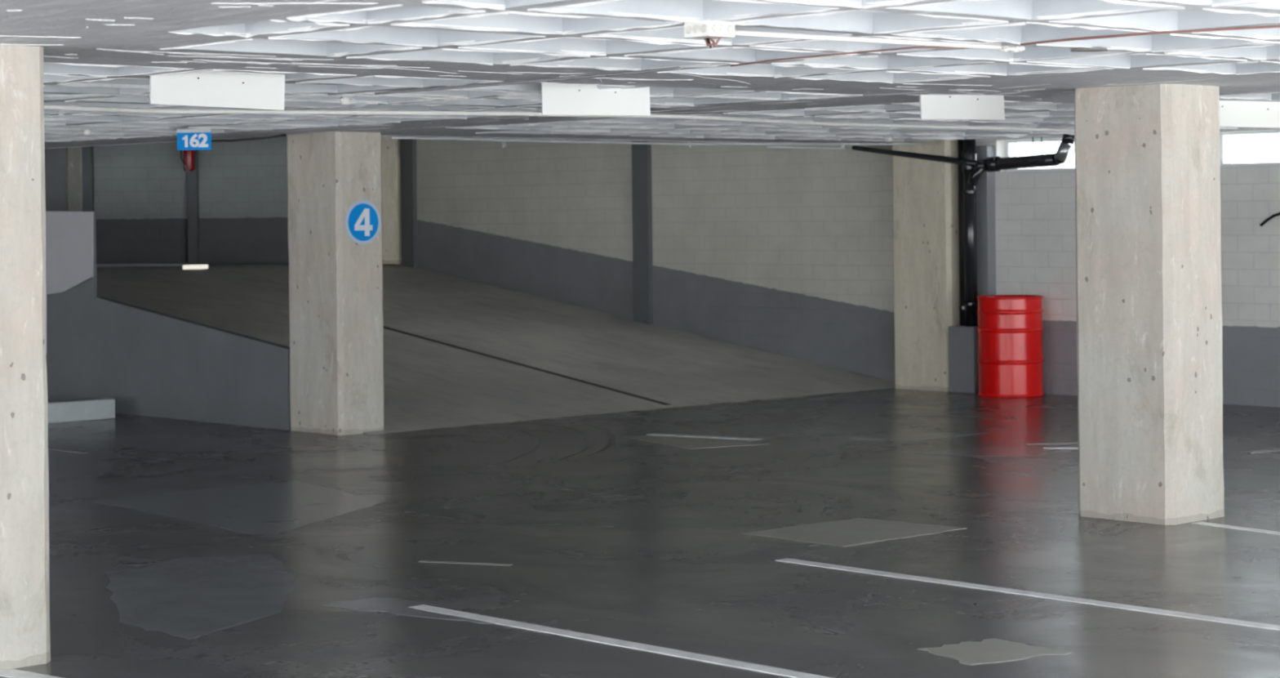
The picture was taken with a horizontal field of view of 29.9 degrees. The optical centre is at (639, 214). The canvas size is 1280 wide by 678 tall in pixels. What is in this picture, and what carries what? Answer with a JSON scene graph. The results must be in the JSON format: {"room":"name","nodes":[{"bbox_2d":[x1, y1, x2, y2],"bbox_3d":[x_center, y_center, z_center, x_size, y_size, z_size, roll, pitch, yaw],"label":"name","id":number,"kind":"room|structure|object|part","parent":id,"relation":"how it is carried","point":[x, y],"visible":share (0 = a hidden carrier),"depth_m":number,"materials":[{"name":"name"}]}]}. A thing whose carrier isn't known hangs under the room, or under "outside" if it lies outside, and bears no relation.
{"room":"parking garage","nodes":[
{"label":"parking garage","id":0,"kind":"room"},
{"bbox_2d":[44,147,66,211],"bbox_3d":[-10.135,-0.288,30.382,13.210,3.100,0.252,-1,0,3],"label":"wall","id":1,"kind":"structure","parent":0,"point":[55,157],"depth_m":30.11,"materials":[{"name":"grey paint"}]},
{"bbox_2d":[46,211,290,430],"bbox_3d":[-6.802,0.862,22.997,0.082,1.725,11.880,-1,0,-43],"label":"wall","id":2,"kind":"structure","parent":0,"point":[152,362],"depth_m":20.02,"materials":[{"name":"paint"}]},
{"bbox_2d":[45,211,93,297],"bbox_3d":[-5.251,0.615,21.291,0.017,1.307,1.517,-1,0,-43],"label":"wall","id":3,"kind":"structure","parent":2,"relation":"attached to","point":[69,235],"depth_m":21.03,"materials":[{"name":"paint"}]},
{"bbox_2d":[93,135,288,265],"bbox_3d":[-4.517,-0.350,28.500,4.180,3.100,0.250,-1,0,3],"label":"wall","id":4,"kind":"structure","parent":0,"point":[140,208],"depth_m":28.41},
{"bbox_2d":[81,146,93,211],"bbox_3d":[-6.553,-0.578,28.436,0.125,2.400,0.080,-1,0,3],"label":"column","id":5,"kind":"structure","parent":4,"relation":"attached to","point":[87,152],"depth_m":28.39,"materials":[{"name":"paint"}]},
{"bbox_2d":[96,262,187,266],"bbox_3d":[-5.908,0.600,28.394,1.122,0.030,0.100,-1,0,3],"label":"trim","id":6,"kind":"structure","parent":4,"relation":"attached to","point":[158,264],"depth_m":28.34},
{"bbox_2d":[180,150,195,171],"bbox_3d":[-5.300,-0.780,28.199,0.183,0.563,0.282,-1,0,0],"label":"fire extinguisher","id":7,"kind":"object","parent":4,"relation":"attached to","point":[188,160],"visible":0.4,"depth_m":28.10,"materials":[{"name":"red metal"}]},
{"bbox_2d":[186,150,199,264],"bbox_3d":[-5.296,-0.592,28.373,0.120,2.400,0.080,-1,0,3],"label":"trim","id":8,"kind":"structure","parent":4,"relation":"attached to","point":[193,207],"depth_m":28.33,"materials":[{"name":"paint"}]},
{"bbox_2d":[96,263,894,434],"bbox_3d":[-5.850,1.264,27.970,18.000,1.300,19.350,-1,0,-43],"label":"ramp","id":9,"kind":"object","parent":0,"point":[458,351],"visible":0.51,"depth_m":22.94,"materials":[{"name":"concrete"}]},
{"bbox_2d":[65,146,81,211],"bbox_3d":[-7.019,-0.573,29.900,0.245,2.400,0.245,-1,0,3],"label":"concrete column","id":10,"kind":"structure","parent":9,"relation":"on","point":[73,154],"depth_m":29.78,"materials":[{"name":"grey concrete"}]},
{"bbox_2d":[182,264,208,269],"bbox_3d":[-4.913,0.582,26.496,0.186,0.045,0.283,-1,0,12],"label":"light strip","id":11,"kind":"object","parent":9,"relation":"on","point":[186,266],"visible":1,"depth_m":26.38,"materials":[{"name":"white plastic"}]},
{"bbox_2d":[381,136,401,264],"bbox_3d":[-3.030,-0.617,28.100,0.425,2.400,0.305,-1,0,3],"label":"concrete column","id":12,"kind":"structure","parent":9,"relation":"on","point":[390,148],"depth_m":27.95,"materials":[{"name":"grey concrete"}]},
{"bbox_2d":[0,387,1279,677],"bbox_3d":[-4.018,1.794,11.678,25.220,0.200,37.500,-1,0,-43],"label":"floor","id":13,"kind":"structure","parent":0,"point":[633,540],"depth_m":11.73,"materials":[{"name":"grey concrete"}]},
{"bbox_2d":[0,44,50,669],"bbox_3d":[-2.584,0.528,9.012,0.495,2.300,0.604,-1,0,-43],"label":"concrete column","id":14,"kind":"structure","parent":13,"relation":"on","point":[24,575],"depth_m":8.88,"materials":[{"name":"grey concrete"}]},
{"bbox_2d":[0,667,62,677],"bbox_3d":[-2.299,1.674,8.754,0.710,0.003,0.104,-1,0,39],"label":"parking line","id":15,"kind":"object","parent":13,"relation":"on","point":[11,673],"visible":1,"depth_m":8.71,"materials":[{"name":"white paint"}]},
{"bbox_2d":[48,447,88,453],"bbox_3d":[-4.111,1.694,17.184,0.063,0.003,0.531,-1,0,-43],"label":"parking line","id":16,"kind":"object","parent":13,"relation":"on","point":[51,448],"visible":0.93,"depth_m":17.18,"materials":[{"name":"white paint"}]},
{"bbox_2d":[48,397,115,423],"bbox_3d":[-5.877,1.632,18.595,4.049,0.165,0.140,-1,0,-43],"label":"kerb","id":17,"kind":"object","parent":13,"relation":"on","point":[68,411],"visible":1,"depth_m":19.72,"materials":[{"name":"grey concrete"}]},
{"bbox_2d":[104,554,297,639],"bbox_3d":[-1.910,1.671,10.585,0.864,0.001,2.337,-1,0,-14],"label":"floor patch","id":18,"kind":"object","parent":13,"relation":"on","point":[188,597],"depth_m":10.61,"materials":[{"name":"grey concrete"}]},
{"bbox_2d":[94,480,383,537],"bbox_3d":[-2.053,1.672,13.747,1.439,0.001,2.257,-1,0,-37],"label":"floor patch","id":19,"kind":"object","parent":13,"relation":"on","point":[262,509],"depth_m":13.82,"materials":[{"name":"grey concrete"}]},
{"bbox_2d":[287,131,384,435],"bbox_3d":[-2.356,0.526,18.556,0.445,2.300,0.694,-1,0,-44],"label":"concrete column","id":20,"kind":"structure","parent":13,"relation":"on","point":[336,318],"depth_m":18.34,"materials":[{"name":"grey concrete"}]},
{"bbox_2d":[345,200,381,244],"bbox_3d":[-2.113,0.061,18.305,0.340,0.340,0.008,-1,0,-43],"label":"number sign","id":21,"kind":"object","parent":20,"relation":"attached to","point":[362,217],"visible":1,"depth_m":18.30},
{"bbox_2d":[320,597,494,622],"bbox_3d":[-0.788,1.658,9.994,1.205,0.002,0.335,-1,0,34],"label":"floor patch","id":22,"kind":"object","parent":13,"relation":"on","point":[394,605],"depth_m":10.13,"materials":[{"name":"grey concrete"}]},
{"bbox_2d":[417,560,512,564],"bbox_3d":[-0.833,1.659,11.411,0.474,0.002,0.047,-1,0,19],"label":"parking line","id":23,"kind":"object","parent":13,"relation":"on","point":[430,561],"depth_m":11.40,"materials":[{"name":"white paint"}]},
{"bbox_2d":[499,423,539,462],"bbox_3d":[-0.932,1.659,17.501,0.409,0.001,3.074,-1,0,0],"label":"tyre mark","id":24,"kind":"object","parent":13,"relation":"on","point":[536,440],"visible":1,"depth_m":17.36,"materials":[{"name":"black rubber"}]},
{"bbox_2d":[546,422,593,459],"bbox_3d":[-0.554,1.655,17.624,0.431,0.001,2.881,-1,0,0],"label":"tyre mark","id":25,"kind":"object","parent":13,"relation":"on","point":[590,441],"visible":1,"depth_m":17.51,"materials":[{"name":"black rubber"}]},
{"bbox_2d":[583,422,614,455],"bbox_3d":[-0.324,1.652,17.728,0.280,0.001,2.595,-1,0,0],"label":"tyre mark","id":26,"kind":"object","parent":13,"relation":"on","point":[611,437],"visible":1,"depth_m":17.61,"materials":[{"name":"grey"}]},
{"bbox_2d":[408,604,832,677],"bbox_3d":[-0.039,1.649,9.190,0.089,0.003,2.659,-1,0,-43],"label":"parking line","id":27,"kind":"object","parent":13,"relation":"on","point":[685,654],"visible":1,"depth_m":9.20,"materials":[{"name":"white paint"}]},
{"bbox_2d":[623,435,771,448],"bbox_3d":[0.400,1.645,17.460,0.657,0.002,1.109,-1,0,-26],"label":"floor patch","id":28,"kind":"object","parent":13,"relation":"on","point":[686,442],"depth_m":17.27,"materials":[{"name":"grey concrete"}]},
{"bbox_2d":[646,432,763,439],"bbox_3d":[0.472,1.643,17.722,0.966,0.003,0.104,-1,0,34],"label":"parking line","id":29,"kind":"object","parent":13,"relation":"on","point":[652,433],"visible":1,"depth_m":17.71,"materials":[{"name":"white paint"}]},
{"bbox_2d":[741,517,966,546],"bbox_3d":[1.112,1.637,12.402,0.944,0.002,0.723,-1,0,-42],"label":"floor patch","id":30,"kind":"object","parent":13,"relation":"on","point":[846,532],"depth_m":12.37,"materials":[{"name":"grey concrete"}]},
{"bbox_2d":[840,431,991,440],"bbox_3d":[2.045,1.627,17.648,1.044,0.002,0.624,-1,0,-44],"label":"floor patch","id":31,"kind":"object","parent":13,"relation":"on","point":[888,436],"depth_m":17.57,"materials":[{"name":"grey concrete"}]},
{"bbox_2d":[892,139,959,391],"bbox_3d":[2.699,0.470,22.236,0.325,2.300,0.695,-1,0,-43],"label":"concrete column","id":32,"kind":"structure","parent":13,"relation":"on","point":[926,218],"depth_m":22.08,"materials":[{"name":"grey concrete"}]},
{"bbox_2d":[957,139,964,325],"bbox_3d":[2.953,0.168,21.907,0.084,1.700,0.084,-1,0,0],"label":"downpipe","id":33,"kind":"object","parent":32,"relation":"attached to","point":[961,215],"visible":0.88,"depth_m":21.88,"materials":[{"name":"black plastic"}]},
{"bbox_2d":[915,447,1056,457],"bbox_3d":[2.369,1.623,16.354,0.777,0.002,0.610,-1,0,38],"label":"floor patch","id":34,"kind":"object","parent":13,"relation":"on","point":[992,451],"depth_m":16.34,"materials":[{"name":"grey concrete"}]},
{"bbox_2d":[917,637,1072,664],"bbox_3d":[1.315,1.635,8.985,0.480,0.002,0.408,-1,0,-28],"label":"floor patch","id":35,"kind":"object","parent":13,"relation":"on","point":[988,650],"depth_m":8.96,"materials":[{"name":"grey concrete"}]},
{"bbox_2d":[976,294,1044,397],"bbox_3d":[3.305,1.171,21.393,0.594,0.885,0.594,-1,0,-17],"label":"drum","id":36,"kind":"object","parent":13,"relation":"on","point":[1010,329],"visible":1,"depth_m":21.15,"materials":[{"name":"red metal"}]},
{"bbox_3d":[3.300,0.749,21.393,0.548,0.008,0.548,-1,0,-17],"label":"lid","id":37,"kind":"part","parent":36,"relation":"part of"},
{"bbox_2d":[775,557,1279,630],"bbox_3d":[1.660,1.630,10.327,0.089,0.003,2.928,-1,0,-42],"label":"parking line","id":38,"kind":"object","parent":13,"relation":"on","point":[1260,624],"visible":1,"depth_m":10.25,"materials":[{"name":"white paint"}]},
{"bbox_2d":[1025,441,1078,444],"bbox_3d":[2.918,1.617,16.913,0.397,0.003,0.052,-1,0,-11],"label":"parking line","id":39,"kind":"object","parent":13,"relation":"on","point":[1074,442],"visible":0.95,"depth_m":16.90,"materials":[{"name":"white paint"}]},
{"bbox_2d":[1043,446,1078,448],"bbox_3d":[2.921,1.617,16.595,0.251,0.003,0.094,-1,0,6],"label":"parking line","id":40,"kind":"object","parent":13,"relation":"on","point":[1043,446],"visible":0.93,"depth_m":16.60,"materials":[{"name":"white paint"}]},
{"bbox_2d":[1074,83,1224,524],"bbox_3d":[2.733,0.470,12.880,0.534,2.300,0.615,-1,0,-43],"label":"concrete column","id":41,"kind":"structure","parent":13,"relation":"on","point":[1147,157],"depth_m":12.67,"materials":[{"name":"grey concrete"}]},
{"bbox_2d":[1191,521,1279,534],"bbox_3d":[3.162,1.614,12.231,0.078,0.003,0.840,-1,0,-35],"label":"parking line","id":42,"kind":"object","parent":13,"relation":"on","point":[1197,522],"visible":1,"depth_m":12.33,"materials":[{"name":"white paint"}]},
{"bbox_2d":[1243,448,1279,453],"bbox_3d":[4.369,1.601,16.294,0.622,0.003,0.104,-1,0,-26],"label":"parking line","id":43,"kind":"object","parent":13,"relation":"on","point":[1268,450],"visible":1,"depth_m":16.21,"materials":[{"name":"white paint"}]},
{"bbox_2d":[0,0,1279,148],"bbox_3d":[-5.995,-0.734,12.585,26.800,0.321,41.500,-1,0,-43],"label":"ceiling","id":44,"kind":"structure","parent":0,"point":[361,49],"depth_m":10.14,"materials":[{"name":"paint"}]},
{"bbox_2d":[80,127,97,134],"bbox_3d":[-3.873,-0.582,16.869,0.121,0.050,0.060,-1,0,0],"label":"ceiling fitting","id":45,"kind":"object","parent":44,"relation":"attached to","point":[87,131],"visible":1,"depth_m":16.85,"materials":[{"name":"white plastic"}]},
{"bbox_2d":[84,129,91,134],"bbox_3d":[-3.885,-0.576,16.869,0.054,0.038,0.054,-1,0,0],"label":"socket","id":46,"kind":"object","parent":45,"relation":"attached to","point":[86,131],"depth_m":16.85,"materials":[{"name":"white plastic"}]},
{"bbox_2d":[43,93,342,98],"bbox_3d":[-2.440,-0.604,12.432,1.781,0.010,0.634,-1,0,-17],"label":"cable","id":47,"kind":"object","parent":44,"relation":"attached to","point":[99,94],"visible":0.55,"depth_m":12.18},
{"bbox_2d":[176,128,212,150],"bbox_3d":[-3.238,-0.670,17.413,0.250,0.409,0.033,-1,0,0],"label":"number sign","id":48,"kind":"object","parent":44,"relation":"hanging from","point":[193,139],"visible":0.98,"depth_m":17.40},
{"bbox_2d":[149,70,284,110],"bbox_3d":[-1.922,-0.571,10.931,0.653,0.186,0.024,-1,0,-33],"label":"hanging sign","id":49,"kind":"object","parent":44,"relation":"hanging from","point":[220,89],"visible":0.79,"depth_m":10.93,"materials":[{"name":"white plastic"}]},
{"bbox_2d":[211,133,286,142],"bbox_3d":[-3.020,-0.594,18.733,0.310,0.017,1.399,-1,0,-40],"label":"cable","id":50,"kind":"object","parent":44,"relation":"attached to","point":[282,135],"visible":0.82,"depth_m":18.99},
{"bbox_2d":[337,94,359,104],"bbox_3d":[-1.554,-0.608,12.741,0.121,0.050,0.060,-1,0,0],"label":"ceiling fitting","id":51,"kind":"object","parent":44,"relation":"attached to","point":[345,100],"visible":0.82,"depth_m":12.72,"materials":[{"name":"white plastic"}]},
{"bbox_2d":[340,97,350,104],"bbox_3d":[-1.567,-0.602,12.741,0.054,0.038,0.054,-1,0,0],"label":"socket","id":52,"kind":"object","parent":51,"relation":"attached to","point":[344,100],"depth_m":12.72,"materials":[{"name":"white plastic"}]},
{"bbox_2d":[501,142,506,147],"bbox_3d":[-1.203,-0.612,21.224,0.051,0.050,0.024,-1,0,0],"label":"ceiling fitting","id":53,"kind":"object","parent":44,"relation":"attached to","point":[502,143],"visible":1,"depth_m":21.21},
{"bbox_2d":[374,66,679,94],"bbox_3d":[-0.573,-0.623,11.300,0.055,0.013,2.379,-1,0,-40],"label":"cable","id":54,"kind":"object","parent":44,"relation":"attached to","point":[673,68],"visible":1,"depth_m":11.23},
{"bbox_2d":[44,104,1074,132],"bbox_3d":[0.083,-0.601,15.104,8.874,0.027,0.711,-1,0,-39],"label":"conduit","id":55,"kind":"object","parent":44,"relation":"attached to","point":[54,107],"visible":0.84,"depth_m":14.02,"materials":[{"name":"grey metal"}]},
{"bbox_2d":[541,83,650,115],"bbox_3d":[-0.226,-0.590,12.307,0.563,0.173,0.022,-1,0,-10],"label":"hanging sign","id":56,"kind":"object","parent":44,"relation":"hanging from","point":[557,99],"visible":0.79,"depth_m":12.30,"materials":[{"name":"white plastic"}]},
{"bbox_2d":[391,136,923,145],"bbox_3d":[0.108,-0.611,20.380,5.598,0.019,0.760,-1,0,-37],"label":"conduit","id":57,"kind":"object","parent":44,"relation":"attached to","point":[392,137],"visible":1,"depth_m":20.77,"materials":[{"name":"metal"}]},
{"bbox_2d":[684,19,734,48],"bbox_3d":[0.236,-0.607,8.120,0.130,0.091,0.130,-1,0,-43],"label":"junction box","id":58,"kind":"object","parent":44,"relation":"attached to","point":[708,30],"visible":0.99,"depth_m":8.08,"materials":[{"name":"plastic"}]},
{"bbox_2d":[766,146,845,149],"bbox_3d":[1.472,-0.586,21.200,0.030,0.017,1.102,-1,0,43],"label":"conduit","id":59,"kind":"object","parent":44,"relation":"attached to","point":[774,147],"visible":1,"depth_m":21.19,"materials":[{"name":"grey metal"}]},
{"bbox_2d":[730,46,1003,66],"bbox_3d":[0.800,-0.641,9.712,1.402,0.007,0.308,-1,0,43],"label":"cable","id":60,"kind":"object","parent":44,"relation":"attached to","point":[911,47],"visible":0.91,"depth_m":9.57,"materials":[{"name":"brown plastic"}]},
{"bbox_2d":[734,29,1002,49],"bbox_3d":[0.832,-0.624,8.598,1.379,0.019,0.021,-1,0,-40],"label":"fluorescent light","id":61,"kind":"object","parent":44,"relation":"attached to","point":[737,33],"visible":1,"depth_m":8.56,"materials":[{"name":"white plastic"}]},
{"bbox_2d":[882,135,897,142],"bbox_3d":[2.150,-0.649,20.619,0.121,0.050,0.060,-1,0,0],"label":"ceiling fitting","id":62,"kind":"object","parent":44,"relation":"attached to","point":[888,138],"visible":1,"depth_m":20.60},
{"bbox_2d":[885,137,891,142],"bbox_3d":[2.138,-0.643,20.619,0.054,0.038,0.054,-1,0,0],"label":"socket","id":63,"kind":"object","parent":62,"relation":"attached to","point":[887,139],"depth_m":20.60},
{"bbox_2d":[919,94,1004,119],"bbox_3d":[1.817,-0.617,13.507,0.540,0.170,0.023,-1,0,-22],"label":"hanging sign","id":64,"kind":"object","parent":44,"relation":"hanging from","point":[931,106],"visible":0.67,"depth_m":13.50,"materials":[{"name":"white plastic"}]},
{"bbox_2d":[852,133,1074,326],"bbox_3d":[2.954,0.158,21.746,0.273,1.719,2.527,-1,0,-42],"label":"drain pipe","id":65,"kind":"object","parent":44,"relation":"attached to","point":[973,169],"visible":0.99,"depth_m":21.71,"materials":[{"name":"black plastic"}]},
{"bbox_2d":[998,44,1025,52],"bbox_3d":[1.467,-0.653,9.471,0.112,0.030,0.055,-1,0,0],"label":"joint","id":66,"kind":"object","parent":44,"relation":"attached to","point":[1016,48],"visible":0.91,"depth_m":9.46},
{"bbox_2d":[1070,47,1107,52],"bbox_3d":[1.808,-0.664,9.649,0.150,0.012,0.150,-1,0,0],"label":"smoke detector","id":67,"kind":"object","parent":44,"relation":"attached to","point":[1077,49],"visible":1,"depth_m":9.61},
{"bbox_2d":[1020,25,1279,45],"bbox_3d":[1.853,-0.652,8.691,1.202,0.009,0.115,-1,0,43],"label":"cable","id":68,"kind":"object","parent":44,"relation":"attached to","point":[1268,26],"visible":1,"depth_m":8.63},
{"bbox_2d":[1219,100,1279,128],"bbox_3d":[3.672,-0.610,14.607,1.012,0.174,0.022,-1,0,-23],"label":"sign","id":69,"kind":"object","parent":44,"relation":"hanging from","point":[1234,113],"visible":0.46,"depth_m":14.62,"materials":[{"name":"white plastic"}]},
{"bbox_2d":[416,127,1279,407],"bbox_3d":[8.623,-0.245,16.436,0.300,3.600,32.970,-1,0,-44],"label":"wall","id":70,"kind":"structure","parent":0,"point":[789,252],"depth_m":23.94,"materials":[{"name":"grey paint"}]},
{"bbox_2d":[399,138,417,267],"bbox_3d":[-2.746,-0.520,28.151,0.060,2.600,0.327,-1,0,-44],"label":"trim","id":71,"kind":"structure","parent":70,"relation":"attached to","point":[407,146],"depth_m":28.07,"materials":[{"name":"paint"}]},
{"bbox_2d":[631,141,653,324],"bbox_3d":[0.022,-0.100,25.239,0.060,3.500,0.244,-1,0,-44],"label":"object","id":72,"kind":"structure","parent":70,"relation":"attached to","point":[642,190],"depth_m":25.19,"materials":[{"name":"paint"}]},
{"bbox_2d":[948,325,978,393],"bbox_3d":[2.998,1.317,21.814,0.240,0.600,0.300,-1,0,-43],"label":"trim","id":73,"kind":"structure","parent":70,"relation":"attached to","point":[963,377],"depth_m":21.71,"materials":[{"name":"grey paint"}]},
{"bbox_2d":[975,145,995,295],"bbox_3d":[3.092,0.496,21.967,0.120,2.240,0.340,-1,0,-44],"label":"trim","id":74,"kind":"structure","parent":70,"relation":"attached to","point":[985,187],"depth_m":21.84,"materials":[{"name":"grey paint"}]},
{"bbox_2d":[1005,138,1075,171],"bbox_3d":[3.942,-0.536,21.372,0.051,0.285,1.670,-1,0,-43],"label":"window","id":75,"kind":"structure","parent":70,"relation":"in","point":[1008,143],"depth_m":21.77,"materials":[{"name":"paint"}]},
{"bbox_2d":[1219,130,1279,165],"bbox_3d":[6.791,-0.567,18.409,0.105,0.285,5.350,-1,0,-43],"label":"window","id":76,"kind":"structure","parent":70,"relation":"in","point":[1222,135],"depth_m":20.12,"materials":[{"name":"paint"}]},
{"bbox_2d":[1259,212,1279,226],"bbox_3d":[5.300,0.026,19.694,0.024,0.149,0.470,-1,0,-43],"label":"cable","id":77,"kind":"object","parent":70,"relation":"attached to","point":[1272,216],"visible":1,"depth_m":19.79,"materials":[{"name":"black plastic"}]}
]}

